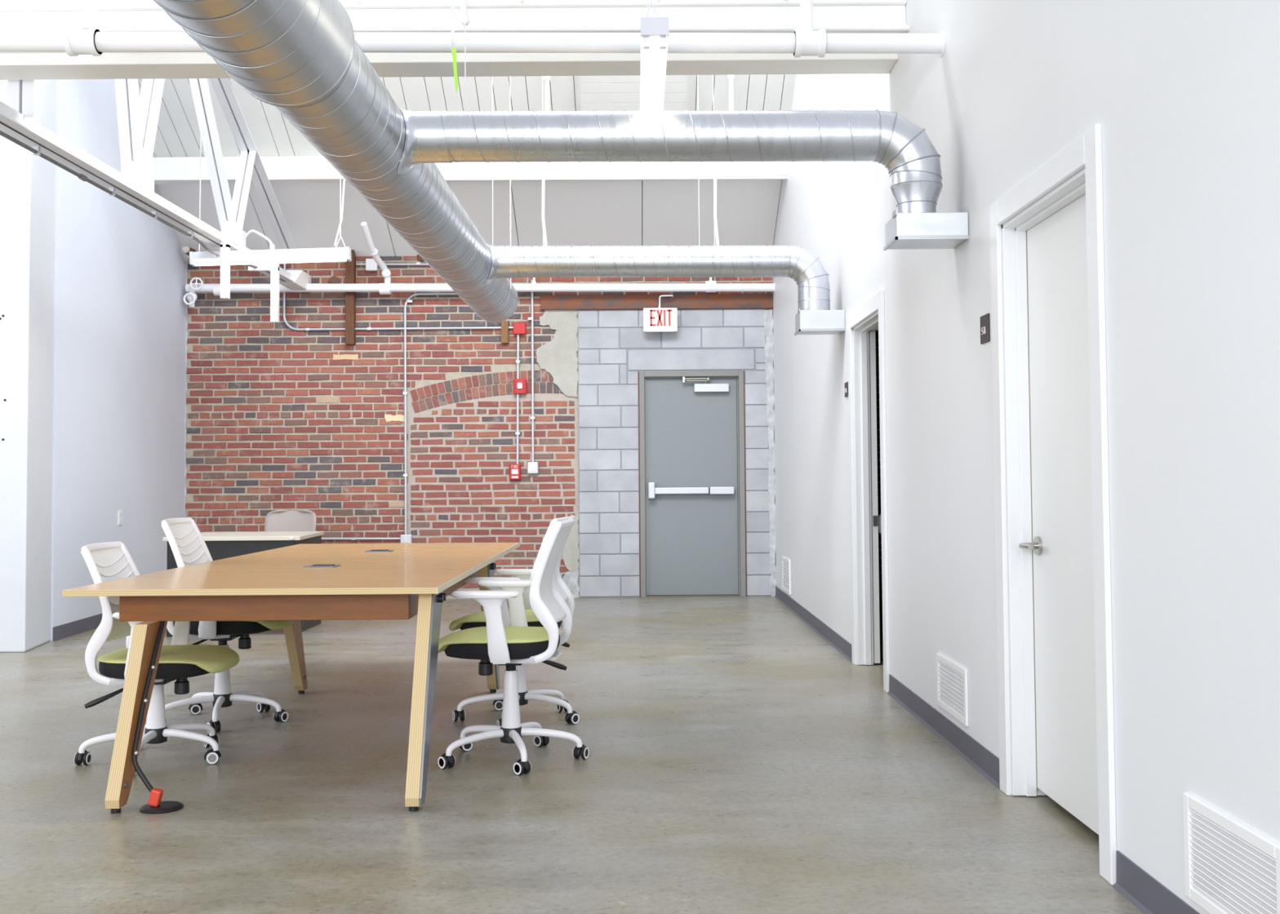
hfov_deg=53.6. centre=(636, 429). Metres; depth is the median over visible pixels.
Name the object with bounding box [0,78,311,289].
roof truss
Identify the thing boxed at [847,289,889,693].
door
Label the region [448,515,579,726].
chair
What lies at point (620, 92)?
ceiling
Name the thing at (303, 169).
beam
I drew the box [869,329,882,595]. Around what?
wall
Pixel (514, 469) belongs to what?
station
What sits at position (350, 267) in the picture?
timber post
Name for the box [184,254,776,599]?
wall
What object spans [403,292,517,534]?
conduit
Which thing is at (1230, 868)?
air vent
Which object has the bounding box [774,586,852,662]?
baseboard
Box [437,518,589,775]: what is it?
chair
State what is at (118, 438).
wall
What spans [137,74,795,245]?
ceiling
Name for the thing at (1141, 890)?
baseboard
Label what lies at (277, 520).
shell chair
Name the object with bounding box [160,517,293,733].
chair
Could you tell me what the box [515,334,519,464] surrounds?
conduit
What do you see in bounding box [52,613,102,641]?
baseboard
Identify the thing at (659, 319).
exit sign
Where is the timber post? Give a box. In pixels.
[345,249,355,345]
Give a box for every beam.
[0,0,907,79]
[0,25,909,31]
[150,155,787,184]
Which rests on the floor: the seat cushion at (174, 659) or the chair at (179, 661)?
the chair at (179, 661)
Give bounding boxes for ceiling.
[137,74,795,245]
[577,75,688,111]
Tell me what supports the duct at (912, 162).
attached to the duct at (304, 59)
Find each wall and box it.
[49,79,186,641]
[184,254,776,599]
[772,0,1279,913]
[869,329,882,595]
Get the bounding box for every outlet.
[117,511,122,525]
[139,800,183,814]
[404,537,408,542]
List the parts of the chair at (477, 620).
leg, armrest, leg, armrest, leg, leg, frame, height lever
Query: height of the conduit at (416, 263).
0.031 m
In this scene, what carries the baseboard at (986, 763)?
attached to the wall at (1184, 95)
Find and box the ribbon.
[452,47,457,92]
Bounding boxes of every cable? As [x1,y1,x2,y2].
[132,621,164,807]
[244,229,275,249]
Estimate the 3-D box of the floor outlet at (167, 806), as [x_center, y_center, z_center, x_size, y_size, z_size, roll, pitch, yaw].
[-1.676,1.332,4.473,0.146,0.012,0.146,0,-2,0]
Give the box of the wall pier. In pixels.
[0,79,56,653]
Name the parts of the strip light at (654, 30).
hanging chain, plate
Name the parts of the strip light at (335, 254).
plate, plate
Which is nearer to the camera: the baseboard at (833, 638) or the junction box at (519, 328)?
the baseboard at (833, 638)
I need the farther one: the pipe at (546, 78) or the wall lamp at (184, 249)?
the wall lamp at (184, 249)
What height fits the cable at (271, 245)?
0.198 m
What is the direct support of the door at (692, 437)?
in the wall at (278, 416)
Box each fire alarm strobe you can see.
[513,378,526,394]
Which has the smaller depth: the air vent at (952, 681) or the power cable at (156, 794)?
the power cable at (156, 794)
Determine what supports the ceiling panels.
attached to the ceiling at (178, 131)
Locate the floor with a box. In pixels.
[0,595,1142,913]
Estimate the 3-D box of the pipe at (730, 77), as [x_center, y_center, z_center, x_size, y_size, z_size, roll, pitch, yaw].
[0.772,-2.635,10.309,0.054,0.855,0.054,0,-2,0]
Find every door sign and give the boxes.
[844,382,848,397]
[980,313,990,344]
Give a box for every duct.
[153,0,517,323]
[397,21,968,250]
[484,75,844,335]
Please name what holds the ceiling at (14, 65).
attached to the wall at (1184, 95)
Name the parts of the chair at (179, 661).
height lever, leg, frame, armrest, leg, armrest, tension knob, leg, leg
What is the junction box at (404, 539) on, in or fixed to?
attached to the wall at (278, 416)
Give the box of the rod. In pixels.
[459,0,469,25]
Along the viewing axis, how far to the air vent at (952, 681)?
5.39 m
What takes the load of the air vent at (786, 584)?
in the wall at (1184, 95)
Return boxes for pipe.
[0,0,945,57]
[182,221,774,307]
[543,75,550,111]
[727,75,734,110]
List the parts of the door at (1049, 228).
handle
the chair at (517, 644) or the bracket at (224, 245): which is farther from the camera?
the bracket at (224, 245)
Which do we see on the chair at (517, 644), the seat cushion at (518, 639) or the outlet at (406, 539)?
the seat cushion at (518, 639)
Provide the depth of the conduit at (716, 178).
11.12 m
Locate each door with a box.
[638,370,746,597]
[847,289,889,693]
[989,124,1116,885]
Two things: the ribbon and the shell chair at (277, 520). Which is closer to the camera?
the ribbon
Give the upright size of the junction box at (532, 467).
0.117 m
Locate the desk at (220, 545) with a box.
[162,531,324,637]
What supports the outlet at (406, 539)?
attached to the junction box at (404, 539)
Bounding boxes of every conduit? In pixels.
[0,130,257,268]
[283,263,513,330]
[321,537,399,540]
[333,176,787,246]
[355,262,428,265]
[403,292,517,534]
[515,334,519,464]
[528,280,534,462]
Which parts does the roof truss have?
gusset plate, gusset plate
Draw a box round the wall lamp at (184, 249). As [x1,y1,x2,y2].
[181,245,196,268]
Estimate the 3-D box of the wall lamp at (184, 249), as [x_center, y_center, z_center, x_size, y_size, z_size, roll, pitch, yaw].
[-4.291,-1.670,12.247,0.121,0.172,0.326,0,-2,0]
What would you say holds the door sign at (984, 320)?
attached to the wall at (1184, 95)
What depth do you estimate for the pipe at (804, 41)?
5.48 m
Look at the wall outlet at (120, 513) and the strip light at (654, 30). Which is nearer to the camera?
the strip light at (654, 30)
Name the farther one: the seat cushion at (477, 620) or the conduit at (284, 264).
the conduit at (284, 264)
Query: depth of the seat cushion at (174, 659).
5.14 m
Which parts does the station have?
pull handle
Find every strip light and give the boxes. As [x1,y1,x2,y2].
[189,133,351,266]
[640,0,668,111]
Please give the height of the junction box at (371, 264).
0.135 m
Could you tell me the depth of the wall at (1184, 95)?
3.50 m
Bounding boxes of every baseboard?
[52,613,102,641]
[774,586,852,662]
[887,674,999,789]
[1111,850,1199,913]
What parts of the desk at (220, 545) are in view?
panel, panel, panel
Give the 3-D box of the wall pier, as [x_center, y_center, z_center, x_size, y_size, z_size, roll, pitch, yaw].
[-5.195,-1.564,9.031,2.033,6.200,0.615,0,-2,0]
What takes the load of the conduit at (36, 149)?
attached to the roof truss
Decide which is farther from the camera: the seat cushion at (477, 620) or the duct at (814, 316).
the duct at (814, 316)
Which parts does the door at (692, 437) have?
closer arm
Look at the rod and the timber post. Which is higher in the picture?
the rod
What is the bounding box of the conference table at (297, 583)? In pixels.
[62,542,519,813]
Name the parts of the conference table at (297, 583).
leg, leg, hatch lid, leg, steel plate, leg, steel plate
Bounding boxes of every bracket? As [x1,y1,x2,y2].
[220,240,230,298]
[248,263,279,322]
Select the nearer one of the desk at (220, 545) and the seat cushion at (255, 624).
the seat cushion at (255, 624)
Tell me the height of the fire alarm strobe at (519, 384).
0.145 m
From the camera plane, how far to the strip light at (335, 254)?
9.88 m
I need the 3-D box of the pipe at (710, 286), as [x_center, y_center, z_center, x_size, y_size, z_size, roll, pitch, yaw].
[-1.511,-1.568,11.991,5.700,0.703,0.680,0,-2,0]
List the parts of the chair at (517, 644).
leg, leg, tension knob, armrest, armrest, leg, leg, frame, leg, height lever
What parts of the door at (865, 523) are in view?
latch plate, knob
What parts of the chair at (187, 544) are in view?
leg, frame, height lever, leg, armrest, leg, tension knob, leg, leg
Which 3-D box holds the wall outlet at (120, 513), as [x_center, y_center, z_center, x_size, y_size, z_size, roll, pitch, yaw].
[-4.311,0.736,10.581,0.014,0.120,0.080,0,-2,0]
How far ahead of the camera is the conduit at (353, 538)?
12.29 m
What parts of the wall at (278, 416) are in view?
tie plate, tie plate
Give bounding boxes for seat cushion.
[97,644,239,673]
[198,620,293,630]
[438,626,560,653]
[448,608,539,631]
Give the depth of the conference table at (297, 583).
4.78 m
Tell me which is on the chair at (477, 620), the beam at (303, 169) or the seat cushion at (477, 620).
the seat cushion at (477, 620)
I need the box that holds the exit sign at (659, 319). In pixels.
[643,294,677,332]
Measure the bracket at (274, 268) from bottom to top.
0.517 m
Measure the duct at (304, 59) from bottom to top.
2.772 m
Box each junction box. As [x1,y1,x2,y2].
[365,258,377,271]
[400,534,412,543]
[513,322,525,334]
[527,462,538,474]
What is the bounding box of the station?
[509,464,520,479]
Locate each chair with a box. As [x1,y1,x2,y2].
[74,542,239,772]
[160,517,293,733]
[264,510,316,531]
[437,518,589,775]
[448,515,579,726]
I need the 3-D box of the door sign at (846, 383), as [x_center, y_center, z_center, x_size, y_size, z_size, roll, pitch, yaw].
[1.337,-0.257,8.070,0.010,0.092,0.110,0,-2,0]
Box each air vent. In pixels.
[782,555,791,595]
[936,653,968,726]
[1182,792,1279,913]
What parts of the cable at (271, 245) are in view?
cord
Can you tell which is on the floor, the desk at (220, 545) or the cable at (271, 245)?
the desk at (220, 545)
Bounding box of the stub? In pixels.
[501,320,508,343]
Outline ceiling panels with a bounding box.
[156,179,782,257]
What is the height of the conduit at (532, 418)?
1.782 m
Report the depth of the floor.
4.66 m
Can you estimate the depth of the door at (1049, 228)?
4.30 m

